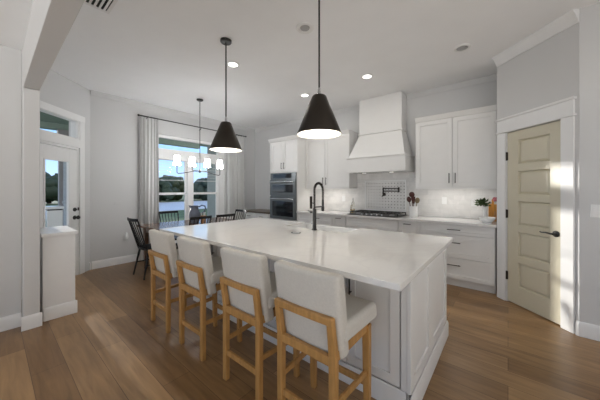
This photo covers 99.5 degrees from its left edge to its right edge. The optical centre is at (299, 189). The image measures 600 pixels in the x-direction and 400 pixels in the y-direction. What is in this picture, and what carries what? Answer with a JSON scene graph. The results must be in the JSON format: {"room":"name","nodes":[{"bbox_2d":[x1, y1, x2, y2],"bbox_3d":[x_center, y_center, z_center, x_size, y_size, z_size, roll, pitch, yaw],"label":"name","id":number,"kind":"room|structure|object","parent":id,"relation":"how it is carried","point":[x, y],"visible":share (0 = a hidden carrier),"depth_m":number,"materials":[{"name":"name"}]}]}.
{"room":"kitchen","nodes":[
{"label":"kitchen","id":0,"kind":"room"},
{"bbox_2d":[0,44,20,317],"bbox_3d":[-3.925,-0.014,1.276,0.150,2.758,3.400,0,0,39],"label":"wall","id":1,"kind":"structure","parent":0,"point":[10,58],"depth_m":2.49,"materials":[{"name":"paint"}]},
{"bbox_2d":[0,313,21,331],"bbox_3d":[-3.861,1.297,1.223,0.016,0.134,3.400,0,0,39],"label":"baseboard","id":2,"kind":"structure","parent":1,"relation":"attached to","point":[13,321],"depth_m":2.48,"materials":[{"name":"paint"}]},
{"bbox_2d":[0,0,32,50],"bbox_3d":[-0.841,-1.445,-1.248,8.120,0.100,3.402,0,0,39],"label":"ceiling","id":3,"kind":"structure","parent":0,"point":[14,14],"depth_m":2.11,"materials":[{"name":"paint"}]},
{"bbox_2d":[22,0,84,90],"bbox_3d":[0.320,-1.339,0.075,8.000,0.688,0.115,0,0,39],"label":"beam","id":4,"kind":"structure","parent":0,"point":[50,22],"depth_m":1.75,"materials":[{"name":"paint"}]},
{"bbox_2d":[21,54,89,299],"bbox_3d":[-3.561,-0.160,3.469,0.150,3.050,1.697,0,0,-6],"label":"wall","id":5,"kind":"structure","parent":0,"point":[57,90],"depth_m":3.96,"materials":[{"name":"paint"}]},
{"bbox_2d":[40,108,78,139],"bbox_3d":[-3.553,-0.945,3.677,0.108,0.318,0.788,0,0,-6],"label":"window","id":6,"kind":"structure","parent":5,"relation":"in","point":[74,124],"depth_m":3.98,"materials":[{"name":"paint"}]},
{"bbox_2d":[40,143,80,274],"bbox_3d":[-3.498,0.366,3.697,0.122,1.973,0.759,0,0,-6],"label":"door","id":7,"kind":"structure","parent":5,"relation":"in","point":[48,152],"depth_m":3.88,"materials":[{"name":"paint"}]},
{"bbox_2d":[40,100,84,274],"bbox_3d":[-3.544,0.090,3.678,0.126,2.550,0.990,0,0,-6],"label":"door frame","id":8,"kind":"structure","parent":5,"relation":"attached to","point":[45,136],"depth_m":4.07,"materials":[{"name":"paint"}]},
{"bbox_2d":[40,234,74,321],"bbox_3d":[-2.816,0.931,2.917,0.625,0.868,0.255,0,0,39],"label":"wall","id":9,"kind":"structure","parent":0,"point":[57,253],"depth_m":2.71,"materials":[{"name":"paint"}]},
{"bbox_2d":[40,226,77,237],"bbox_3d":[-2.813,0.477,2.921,0.665,0.035,0.290,0,0,39],"label":"half wall cap","id":10,"kind":"object","parent":9,"relation":"on","point":[57,230],"visible":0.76,"depth_m":2.78,"materials":[{"name":"paint"}]},
{"bbox_2d":[44,300,76,321],"bbox_3d":[-2.561,1.297,2.723,0.016,0.134,0.264,0,0,39],"label":"baseboard","id":11,"kind":"structure","parent":9,"relation":"attached to","point":[53,312],"depth_m":2.71,"materials":[{"name":"paint"}]},
{"bbox_2d":[40,111,206,146],"bbox_3d":[-4.519,-1.735,6.287,3.640,0.080,12.000,0,0,39],"label":"ceiling","id":12,"kind":"structure","parent":0,"point":[45,117],"depth_m":6.15,"materials":[{"name":"paint"}]},
{"bbox_2d":[90,95,254,268],"bbox_3d":[-2.495,-0.160,5.752,0.150,3.050,3.698,0,0,39],"label":"wall","id":13,"kind":"structure","parent":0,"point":[114,125],"depth_m":4.66,"materials":[{"name":"paint"}]},
{"bbox_2d":[92,254,143,268],"bbox_3d":[-2.601,1.297,5.491,0.016,0.134,3.000,0,0,39],"label":"baseboard","id":14,"kind":"structure","parent":13,"relation":"attached to","point":[129,258],"depth_m":4.56,"materials":[{"name":"paint"}]},
{"bbox_2d":[90,90,254,131],"bbox_3d":[-2.401,-1.644,5.709,0.050,0.080,3.630,0,0,39],"label":"crown molding","id":15,"kind":"structure","parent":13,"relation":"attached to","point":[92,92],"depth_m":5.12,"materials":[{"name":"paint"}]},
{"bbox_2d":[159,157,187,180],"bbox_3d":[-2.753,-0.425,5.362,0.055,0.475,0.763,0,0,39],"label":"window blind","id":16,"kind":"object","parent":13,"relation":"attached to","point":[163,158],"visible":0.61,"depth_m":5.36,"materials":[{"name":"white plastic"}]},
{"bbox_2d":[159,134,223,242],"bbox_3d":[-2.488,0.031,5.721,0.160,2.328,1.820,0,0,39],"label":"window","id":17,"kind":"structure","parent":13,"relation":"attached to","point":[188,193],"depth_m":5.72,"materials":[{"name":"paint"}]},
{"bbox_2d":[138,114,246,136],"bbox_3d":[-2.277,-1.395,5.814,0.110,0.071,2.580,0,0,39],"label":"curtain rod","id":18,"kind":"object","parent":13,"relation":"attached to","point":[138,114],"visible":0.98,"depth_m":5.39,"materials":[{"name":"black metal"}]},
{"bbox_2d":[139,115,158,259],"bbox_3d":[-2.935,-0.038,4.958,0.092,2.776,0.352,0,0,39],"label":"curtain","id":19,"kind":"object","parent":18,"relation":"hanging from","point":[148,128],"visible":0.85,"depth_m":4.93,"materials":[{"name":"fabric"}]},
{"bbox_2d":[227,135,244,219],"bbox_3d":[-1.635,-0.038,6.544,0.094,2.776,0.512,0,0,39],"label":"curtain","id":20,"kind":"object","parent":18,"relation":"hanging from","point":[235,161],"visible":0.56,"depth_m":6.53,"materials":[{"name":"fabric"}]},
{"bbox_2d":[193,160,217,181],"bbox_3d":[-2.222,-0.425,6.011,0.055,0.475,0.651,0,0,39],"label":"window blind","id":21,"kind":"object","parent":13,"relation":"attached to","point":[195,160],"visible":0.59,"depth_m":6.00,"materials":[{"name":"white plastic"}]},
{"bbox_2d":[207,145,215,217],"bbox_3d":[-2.223,-0.135,6.826,0.750,3.100,0.156,0,0,39],"label":"column","id":22,"kind":"structure","parent":0,"point":[211,177],"depth_m":6.87,"materials":[{"name":"grey"}]},
{"bbox_2d":[0,260,599,399],"bbox_3d":[-0.504,1.395,0.607,9.950,0.060,9.500,0,0,39],"label":"floor","id":23,"kind":"structure","parent":0,"point":[495,348],"depth_m":2.08,"materials":[{"name":"brown wood"}]},
{"bbox_2d":[22,87,39,316],"bbox_3d":[-2.707,0.188,2.554,0.175,2.355,0.115,0,0,39],"label":"wall pier","id":24,"kind":"object","parent":23,"relation":"on","point":[30,98],"visible":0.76,"depth_m":2.50,"materials":[{"name":"paint"}]},
{"bbox_2d":[21,312,41,331],"bbox_3d":[-2.632,1.297,2.494,0.016,0.134,0.143,0,0,39],"label":"baseboard","id":25,"kind":"object","parent":24,"relation":"attached to","point":[32,321],"visible":1,"depth_m":2.49,"materials":[{"name":"paint"}]},
{"bbox_2d":[127,217,151,279],"bbox_3d":[-2.411,0.902,4.076,0.450,0.930,0.579,0,0,38],"label":"spindle chair","id":26,"kind":"object","parent":23,"relation":"on","point":[145,247],"visible":0.67,"depth_m":3.91,"materials":[{"name":"black paint"}]},
{"bbox_2d":[158,211,178,239],"bbox_3d":[-2.458,0.902,4.960,0.579,0.930,0.450,0,0,39],"label":"spindle chair","id":27,"kind":"object","parent":23,"relation":"on","point":[162,212],"visible":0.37,"depth_m":5.09,"materials":[{"name":"black paint"}]},
{"bbox_2d":[148,229,199,332],"bbox_3d":[-1.283,0.891,2.679,0.476,0.946,0.459,0,0,39],"label":"bar stool","id":28,"kind":"object","parent":23,"relation":"on","point":[163,256],"visible":0.77,"depth_m":2.46,"materials":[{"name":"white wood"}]},
{"bbox_2d":[137,217,234,268],"bbox_3d":[-1.960,0.985,4.669,0.910,0.759,1.540,0,0,39],"label":"dining table","id":29,"kind":"object","parent":23,"relation":"on","point":[146,227],"visible":0.27,"depth_m":4.38,"materials":[{"name":"brown wood"}]},
{"bbox_2d":[188,205,205,222],"bbox_3d":[-1.891,0.440,4.648,0.201,0.327,0.280,0,0,39],"label":"ceramic jug","id":30,"kind":"object","parent":29,"relation":"on","point":[194,211],"visible":0.92,"depth_m":4.56,"materials":[{"name":"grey ceramic"}]},
{"bbox_2d":[200,212,205,222],"bbox_3d":[-1.760,0.507,4.621,0.096,0.193,0.096,0,0,39],"label":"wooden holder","id":31,"kind":"object","parent":29,"relation":"on","point":[204,213],"visible":0.57,"depth_m":4.59,"materials":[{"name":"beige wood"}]},
{"bbox_2d":[176,215,211,248],"bbox_3d":[-1.804,0.902,4.308,0.579,0.930,0.450,0,0,39],"label":"spindle chair","id":32,"kind":"object","parent":23,"relation":"on","point":[210,216],"visible":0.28,"depth_m":4.14,"materials":[{"name":"black paint"}]},
{"bbox_2d":[176,236,241,361],"bbox_3d":[-0.800,0.891,2.283,0.476,0.946,0.459,0,0,39],"label":"bar stool","id":33,"kind":"object","parent":23,"relation":"on","point":[199,273],"visible":0.92,"depth_m":2.10,"materials":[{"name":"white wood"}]},
{"bbox_2d":[215,213,234,221],"bbox_3d":[-1.506,0.902,4.672,0.579,0.930,0.450,0,0,39],"label":"spindle chair","id":34,"kind":"object","parent":23,"relation":"on","point":[233,214],"visible":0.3,"depth_m":4.48,"materials":[{"name":"black paint"}]},
{"bbox_2d":[234,209,246,219],"bbox_3d":[-1.426,0.902,5.298,0.450,0.930,0.579,0,0,39],"label":"spindle chair","id":35,"kind":"object","parent":23,"relation":"on","point":[239,210],"visible":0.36,"depth_m":5.49,"materials":[{"name":"black paint"}]},
{"bbox_2d":[244,209,269,218],"bbox_3d":[-0.911,0.947,6.412,0.985,0.834,0.634,0,0,39],"label":"sideboard","id":36,"kind":"object","parent":23,"relation":"on","point":[254,213],"visible":0.29,"depth_m":6.21,"materials":[{"name":"paint"}]},
{"bbox_2d":[220,247,299,399],"bbox_3d":[-0.281,0.891,1.858,0.476,0.946,0.459,0,0,39],"label":"bar stool","id":37,"kind":"object","parent":23,"relation":"on","point":[248,287],"visible":0.88,"depth_m":1.66,"materials":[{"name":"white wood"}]},
{"bbox_2d":[268,135,313,220],"bbox_3d":[-0.204,0.108,5.835,0.850,2.511,0.660,0,0,39],"label":"oven tower","id":38,"kind":"object","parent":23,"relation":"on","point":[288,153],"visible":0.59,"depth_m":5.53,"materials":[{"name":"paint"}]},
{"bbox_2d":[269,172,296,219],"bbox_3d":[-0.223,0.144,5.781,0.772,1.018,0.658,0,0,39],"label":"wall oven","id":39,"kind":"object","parent":38,"relation":"in","point":[283,186],"visible":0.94,"depth_m":5.54,"materials":[{"name":"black metal"}]},
{"bbox_2d":[298,213,331,225],"bbox_3d":[0.460,0.927,5.298,0.846,0.873,0.649,0,0,39],"label":"base cabinet","id":40,"kind":"object","parent":23,"relation":"on","point":[326,220],"visible":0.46,"depth_m":5.02,"materials":[{"name":"paint"}]},
{"bbox_2d":[193,244,448,399],"bbox_3d":[0.030,0.926,2.744,2.570,0.876,1.146,0,0,39],"label":"kitchen island","id":41,"kind":"object","parent":23,"relation":"on","point":[409,334],"visible":0.2,"depth_m":1.68,"materials":[{"name":"paint"}]},
{"bbox_2d":[160,218,453,290],"bbox_3d":[-0.088,0.469,2.651,2.705,0.035,1.520,0,0,39],"label":"island countertop","id":42,"kind":"structure","parent":41,"relation":"on","point":[392,260],"depth_m":2.01,"materials":[{"name":"white stone"}]},
{"bbox_2d":[308,182,323,229],"bbox_3d":[0.187,0.181,2.901,0.117,0.537,0.215,0,0,39],"label":"kitchen faucet","id":43,"kind":"object","parent":42,"relation":"on","point":[313,211],"visible":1,"depth_m":2.82,"materials":[{"name":"brown metal"}]},
{"bbox_2d":[291,223,356,232],"bbox_3d":[0.269,0.567,3.082,0.832,0.197,0.441,0,0,39],"label":"farmhouse sink","id":44,"kind":"object","parent":42,"relation":"in","point":[308,226],"visible":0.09,"depth_m":3.27,"materials":[{"name":"white ceramic"}]},
{"bbox_2d":[274,260,376,399],"bbox_3d":[0.143,0.891,1.504,0.476,0.946,0.459,0,0,39],"label":"bar stool","id":45,"kind":"object","parent":23,"relation":"on","point":[315,316],"visible":1,"depth_m":1.35,"materials":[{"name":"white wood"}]},
{"bbox_2d":[332,216,345,227],"bbox_3d":[0.901,0.927,4.937,0.286,0.873,0.649,0,0,39],"label":"base cabinet","id":46,"kind":"object","parent":23,"relation":"on","point":[337,221],"visible":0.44,"depth_m":4.72,"materials":[{"name":"paint"}]},
{"bbox_2d":[346,217,398,231],"bbox_3d":[1.377,0.927,4.547,0.936,0.873,0.649,0,0,39],"label":"base cabinet","id":47,"kind":"object","parent":23,"relation":"on","point":[351,222],"visible":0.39,"depth_m":4.30,"materials":[{"name":"paint"}]},
{"bbox_2d":[399,221,419,233],"bbox_3d":[1.863,0.927,4.150,0.311,0.873,0.649,0,0,39],"label":"base cabinet","id":48,"kind":"object","parent":23,"relation":"on","point":[404,226],"visible":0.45,"depth_m":3.92,"materials":[{"name":"paint"}]},
{"bbox_2d":[420,222,496,293],"bbox_3d":[2.335,0.927,3.763,0.903,0.873,0.649,0,0,39],"label":"base cabinet","id":49,"kind":"object","parent":23,"relation":"on","point":[472,254],"visible":0.72,"depth_m":3.44,"materials":[{"name":"paint"}]},
{"bbox_2d":[296,209,496,227],"bbox_3d":[1.409,0.470,4.511,3.313,0.038,0.646,0,0,39],"label":"countertop","id":50,"kind":"structure","parent":49,"relation":"on","point":[425,219],"depth_m":3.95,"materials":[{"name":"white stone"}]},
{"bbox_2d":[348,210,405,217],"bbox_3d":[1.368,0.423,4.535,0.910,0.053,0.510,0,0,39],"label":"gas cooktop","id":51,"kind":"object","parent":50,"relation":"in","point":[357,212],"visible":1,"depth_m":4.46,"materials":[{"name":"metal"}]},
{"bbox_2d":[409,206,417,217],"bbox_3d":[1.842,0.360,4.127,0.134,0.180,0.134,0,0,39],"label":"utensil crock","id":52,"kind":"object","parent":50,"relation":"on","point":[413,210],"visible":0.98,"depth_m":4.08,"materials":[{"name":"white ceramic"}]},
{"bbox_2d":[474,197,490,216],"bbox_3d":[2.631,0.280,3.657,0.222,0.340,0.192,0,0,4],"label":"plant","id":53,"kind":"object","parent":50,"relation":"on","point":[481,202],"visible":0.95,"depth_m":3.63,"materials":[{"name":"green plant"}]},
{"bbox_2d":[478,216,495,222],"bbox_3d":[2.551,0.414,3.469,0.196,0.072,0.196,0,0,39],"label":"serving bowl","id":54,"kind":"object","parent":50,"relation":"on","point":[483,219],"visible":1,"depth_m":3.42,"materials":[{"name":"white ceramic"}]},
{"bbox_2d":[488,200,496,216],"bbox_3d":[2.808,0.297,3.699,0.100,0.304,0.078,0,0,39],"label":"cutting board","id":55,"kind":"object","parent":50,"relation":"on","point":[493,207],"visible":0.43,"depth_m":3.70,"materials":[{"name":"brown wood"}]},
{"bbox_2d":[492,197,496,221],"bbox_3d":[2.754,0.279,3.587,0.059,0.343,0.060,0,0,39],"label":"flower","id":56,"kind":"object","parent":50,"relation":"on","point":[494,199],"visible":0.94,"depth_m":3.58,"materials":[{"name":"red plant"}]},
{"bbox_2d":[21,0,599,128],"bbox_3d":[1.045,-1.735,2.421,9.850,0.100,4.670,0,0,39],"label":"ceiling","id":57,"kind":"structure","parent":0,"point":[170,54],"depth_m":3.04,"materials":[{"name":"paint"}]},
{"bbox_2d":[84,0,117,13],"bbox_3d":[-1.727,-1.679,2.184,0.460,0.012,0.250,0,0,39],"label":"ceiling vent","id":58,"kind":"object","parent":57,"relation":"in","point":[106,6],"visible":0.96,"depth_m":2.30,"materials":[{"name":"white plastic"}]},
{"bbox_2d":[177,157,219,175],"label":"chandelier","id":59,"kind":"object","parent":57,"relation":"hanging from","point":[192,164],"depth_m":4.69,"materials":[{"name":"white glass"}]},
{"bbox_2d":[173,155,180,165],"label":"lampshade","id":60,"kind":"object","parent":59,"relation":"attached to","point":[176,162],"depth_m":4.38,"materials":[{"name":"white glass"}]},
{"bbox_2d":[217,160,222,168],"label":"lampshade","id":61,"kind":"object","parent":59,"relation":"attached to","point":[219,163],"depth_m":5.04,"materials":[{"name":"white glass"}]},
{"bbox_2d":[209,37,241,152],"bbox_3d":[-0.836,-1.063,2.869,0.360,1.241,0.360,0,0,39],"label":"pendant light","id":62,"kind":"object","parent":57,"relation":"hanging from","point":[225,139],"visible":1,"depth_m":2.81,"materials":[{"name":"metal"}]},
{"bbox_2d":[227,61,239,67],"bbox_3d":[-0.900,-1.679,3.410,0.176,0.010,0.176,0,0,39],"label":"recessed light","id":63,"kind":"object","parent":57,"relation":"in","point":[233,64],"visible":0.95,"depth_m":3.41,"materials":[{"name":"white plastic"}]},
{"bbox_2d":[296,22,313,33],"bbox_3d":[0.052,-1.678,2.646,0.194,0.014,0.194,0,0,39],"label":"smoke detector","id":64,"kind":"object","parent":57,"relation":"attached to","point":[302,27],"visible":1,"depth_m":2.63,"materials":[{"name":"white plastic"}]},
{"bbox_2d":[300,93,309,96],"bbox_3d":[0.086,-1.679,4.524,0.176,0.010,0.176,0,0,39],"label":"recessed light","id":65,"kind":"object","parent":57,"relation":"in","point":[302,94],"visible":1,"depth_m":4.52,"materials":[{"name":"white plastic"}]},
{"bbox_2d":[297,0,341,138],"bbox_3d":[0.155,-1.063,2.051,0.360,1.241,0.360,0,0,39],"label":"pendant light","id":66,"kind":"object","parent":57,"relation":"hanging from","point":[319,121],"visible":1,"depth_m":1.97,"materials":[{"name":"metal"}]},
{"bbox_2d":[361,73,372,78],"bbox_3d":[0.996,-1.679,3.773,0.176,0.010,0.176,0,0,39],"label":"recessed light","id":67,"kind":"object","parent":57,"relation":"in","point":[368,75],"visible":1,"depth_m":3.77,"materials":[{"name":"white plastic"}]},
{"bbox_2d":[454,43,470,51],"bbox_3d":[1.925,-1.677,3.013,0.176,0.013,0.176,0,0,39],"label":"recessed light","id":68,"kind":"object","parent":57,"relation":"in","point":[462,47],"visible":1,"depth_m":3.00,"materials":[{"name":"white plastic"}]},
{"bbox_2d":[255,80,496,218],"bbox_3d":[0.810,-0.160,5.534,5.540,3.050,0.150,0,0,39],"label":"wall","id":69,"kind":"structure","parent":0,"point":[484,94],"depth_m":4.49,"materials":[{"name":"paint"}]},
{"bbox_2d":[255,105,358,131],"bbox_3d":[0.000,-1.644,6.069,3.290,0.080,0.050,0,0,39],"label":"crown molding","id":70,"kind":"structure","parent":69,"relation":"attached to","point":[354,108],"depth_m":6.16,"materials":[{"name":"paint"}]},
{"bbox_2d":[305,129,356,188],"bbox_3d":[0.626,-0.581,5.333,1.060,1.139,0.366,0,0,39],"label":"upper cabinet","id":71,"kind":"object","parent":69,"relation":"attached to","point":[326,161],"visible":0.77,"depth_m":5.16,"materials":[{"name":"paint"}]},
{"bbox_2d":[346,91,414,173],"bbox_3d":[1.436,-0.987,4.587,1.070,1.388,0.519,0,0,39],"label":"range hood","id":72,"kind":"object","parent":69,"relation":"attached to","point":[382,145],"visible":1,"depth_m":4.46,"materials":[{"name":"paint"}]},
{"bbox_2d":[366,181,404,210],"bbox_3d":[1.592,0.115,4.776,0.740,0.530,0.007,0,0,39],"label":"backsplash","id":73,"kind":"structure","parent":69,"relation":"attached to","point":[374,199],"depth_m":4.76,"materials":[{"name":"white tile"}]},
{"bbox_2d":[365,180,405,211],"bbox_3d":[1.589,0.115,4.772,0.790,0.580,0.017,0,0,39],"label":"frame","id":74,"kind":"object","parent":69,"relation":"attached to","point":[371,180],"visible":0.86,"depth_m":4.78,"materials":[{"name":"white tile"}]},
{"bbox_2d":[382,187,399,196],"bbox_3d":[1.656,0.052,4.648,0.333,0.183,0.108,0,0,39],"label":"pot filler","id":75,"kind":"object","parent":69,"relation":"attached to","point":[398,188],"visible":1,"depth_m":4.63,"materials":[{"name":"brown metal"}]},
{"bbox_2d":[315,169,496,218],"bbox_3d":[1.619,0.046,4.767,3.313,0.803,0.011,0,0,39],"label":"backsplash","id":76,"kind":"structure","parent":69,"relation":"attached to","point":[458,205],"depth_m":4.36,"materials":[{"name":"tile"}]},
{"bbox_2d":[442,197,446,203],"bbox_3d":[2.357,0.180,4.147,0.072,0.116,0.008,0,0,39],"label":"wall outlet","id":77,"kind":"object","parent":69,"relation":"attached to","point":[444,199],"visible":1,"depth_m":4.14,"materials":[{"name":"white plastic"}]},
{"bbox_2d":[406,74,496,99],"bbox_3d":[2.395,-1.644,4.107,1.280,0.080,0.050,0,0,39],"label":"crown molding","id":78,"kind":"structure","parent":69,"relation":"attached to","point":[485,79],"depth_m":4.04,"materials":[{"name":"paint"}]},
{"bbox_2d":[415,104,496,188],"bbox_3d":[2.369,-0.581,3.906,1.045,1.139,0.366,0,0,39],"label":"upper cabinet","id":79,"kind":"object","parent":69,"relation":"attached to","point":[456,149],"visible":1,"depth_m":3.76,"materials":[{"name":"paint"}]},
{"bbox_2d":[471,199,476,205],"bbox_3d":[2.666,0.200,3.894,0.072,0.116,0.008,0,0,39],"label":"wall outlet","id":80,"kind":"object","parent":69,"relation":"attached to","point":[472,200],"visible":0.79,"depth_m":3.89,"materials":[{"name":"white plastic"}]},
{"bbox_2d":[497,9,579,323],"bbox_3d":[2.623,-0.160,2.815,0.120,3.050,0.884,0,0,-6],"label":"wall","id":81,"kind":"structure","parent":0,"point":[548,72],"depth_m":2.61,"materials":[{"name":"paint"}]},
{"bbox_2d":[506,121,559,324],"bbox_3d":[2.556,0.332,2.818,0.096,2.042,0.603,0,0,-6],"label":"door","id":82,"kind":"structure","parent":81,"relation":"in","point":[533,154],"depth_m":2.79,"materials":[{"name":"beige paint"}]},
{"bbox_2d":[492,9,578,66],"bbox_3d":[2.531,-1.624,2.806,0.065,0.120,0.884,0,0,-6],"label":"crown molding","id":83,"kind":"structure","parent":81,"relation":"attached to","point":[571,17],"depth_m":2.69,"materials":[{"name":"paint"}]},
{"bbox_2d":[495,96,576,333],"bbox_3d":[2.598,0.242,2.819,0.148,2.245,0.862,0,0,-6],"label":"door frame","id":84,"kind":"structure","parent":81,"relation":"attached to","point":[563,110],"depth_m":2.50,"materials":[{"name":"paint"}]},
{"bbox_2d":[575,320,579,335],"bbox_3d":[2.598,1.297,2.375,0.016,0.134,0.025,0,0,-6],"label":"baseboard","id":85,"kind":"structure","parent":81,"relation":"attached to","point":[577,322],"depth_m":2.37,"materials":[{"name":"paint"}]},
{"bbox_2d":[580,3,599,325],"bbox_3d":[4.069,-0.160,1.246,3.683,3.050,0.115,0,0,39],"label":"wall","id":86,"kind":"structure","parent":0,"point":[589,15],"depth_m":2.33,"materials":[{"name":"paint"}]},
{"bbox_2d":[579,322,599,340],"bbox_3d":[4.025,1.297,1.198,3.690,0.134,0.016,0,0,39],"label":"baseboard","id":87,"kind":"structure","parent":86,"relation":"attached to","point":[586,330],"depth_m":2.32,"materials":[{"name":"paint"}]},
{"bbox_2d":[590,204,599,217],"bbox_3d":[2.701,0.195,2.285,0.117,0.116,0.010,0,0,39],"label":"light switch","id":88,"kind":"object","parent":86,"relation":"attached to","point":[594,209],"visible":1,"depth_m":2.30,"materials":[{"name":"white plastic"}]},
{"bbox_3d":[-4.519,1.690,6.287,3.640,0.530,12.000,0,0,39],"label":"floor","id":89,"kind":"structure","parent":0,"visible":0},
{"bbox_2d":[45,205,63,226],"bbox_3d":[-5.257,0.889,5.418,0.440,1.068,0.280,0,0,39],"label":"storage box","id":90,"kind":"object","parent":89,"relation":"on","point":[53,214],"visible":0.51,"depth_m":5.30,"materials":[{"name":"white plastic"}]},
{"bbox_2d":[56,129,68,209],"bbox_3d":[-6.151,-0.055,6.615,0.260,2.956,0.260,0,0,39],"label":"porch column","id":91,"kind":"structure","parent":89,"relation":"on","point":[59,131],"depth_m":6.51,"materials":[{"name":"grey paint"}]},
{"bbox_2d":[40,121,199,148],"bbox_3d":[-6.652,-1.613,6.082,0.200,0.155,8.980,0,0,39],"label":"beam","id":92,"kind":"structure","parent":91,"relation":"on","point":[43,125],"depth_m":8.43,"materials":[{"name":"white paint"}]},
{"bbox_2d":[62,162,66,225],"bbox_3d":[-5.436,0.244,6.430,0.680,2.358,0.780,0,0,39],"label":"column","id":93,"kind":"structure","parent":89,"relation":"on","point":[64,201],"depth_m":6.15,"materials":[{"name":"paint"}]},
{"label":"outside","id":94,"kind":"structure","parent":0,"visible":0},
{"bbox_2d":[159,201,206,211],"bbox_3d":[-15.445,1.949,32.039,16.500,0.028,150.000,0,0,39],"label":"lake","id":95,"kind":"structure","parent":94,"point":[163,206],"depth_m":30.71,"materials":[{"name":"liquid"}]},
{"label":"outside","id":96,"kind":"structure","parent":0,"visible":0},
{"bbox_2d":[45,195,206,222],"bbox_3d":[-39.102,1.975,51.416,114.340,0.020,150.000,0,0,39],"label":"lawn","id":97,"kind":"structure","parent":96,"point":[54,203],"depth_m":20.80,"materials":[{"name":"green plant"}]},
{"bbox_2d":[45,172,57,203],"bbox_3d":[-34.429,-0.289,34.758,5.067,4.454,6.326,0,0,-1],"label":"tree","id":98,"kind":"object","parent":97,"relation":"on","point":[51,182],"visible":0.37,"depth_m":33.71,"materials":[{"name":"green plant"}]},
{"bbox_2d":[159,177,177,201],"bbox_3d":[-21.944,-0.126,39.756,4.694,4.126,5.861,0,0,-13],"label":"tree","id":99,"kind":"object","parent":97,"relation":"on","point":[165,186],"visible":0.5,"depth_m":39.21,"materials":[{"name":"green plant"}]},
{"bbox_2d":[162,175,183,200],"bbox_3d":[-24.208,-0.271,47.283,5.160,4.896,6.394,0,0,19],"label":"tree","id":100,"kind":"object","parent":97,"relation":"on","point":[179,185],"visible":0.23,"depth_m":46.90,"materials":[{"name":"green plant"}]},
{"bbox_2d":[194,178,206,200],"bbox_3d":[-17.622,0.028,45.968,4.458,4.251,5.238,0,0,-10],"label":"tree","id":101,"kind":"object","parent":97,"relation":"on","point":[199,186],"visible":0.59,"depth_m":44.14,"materials":[{"name":"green plant"}]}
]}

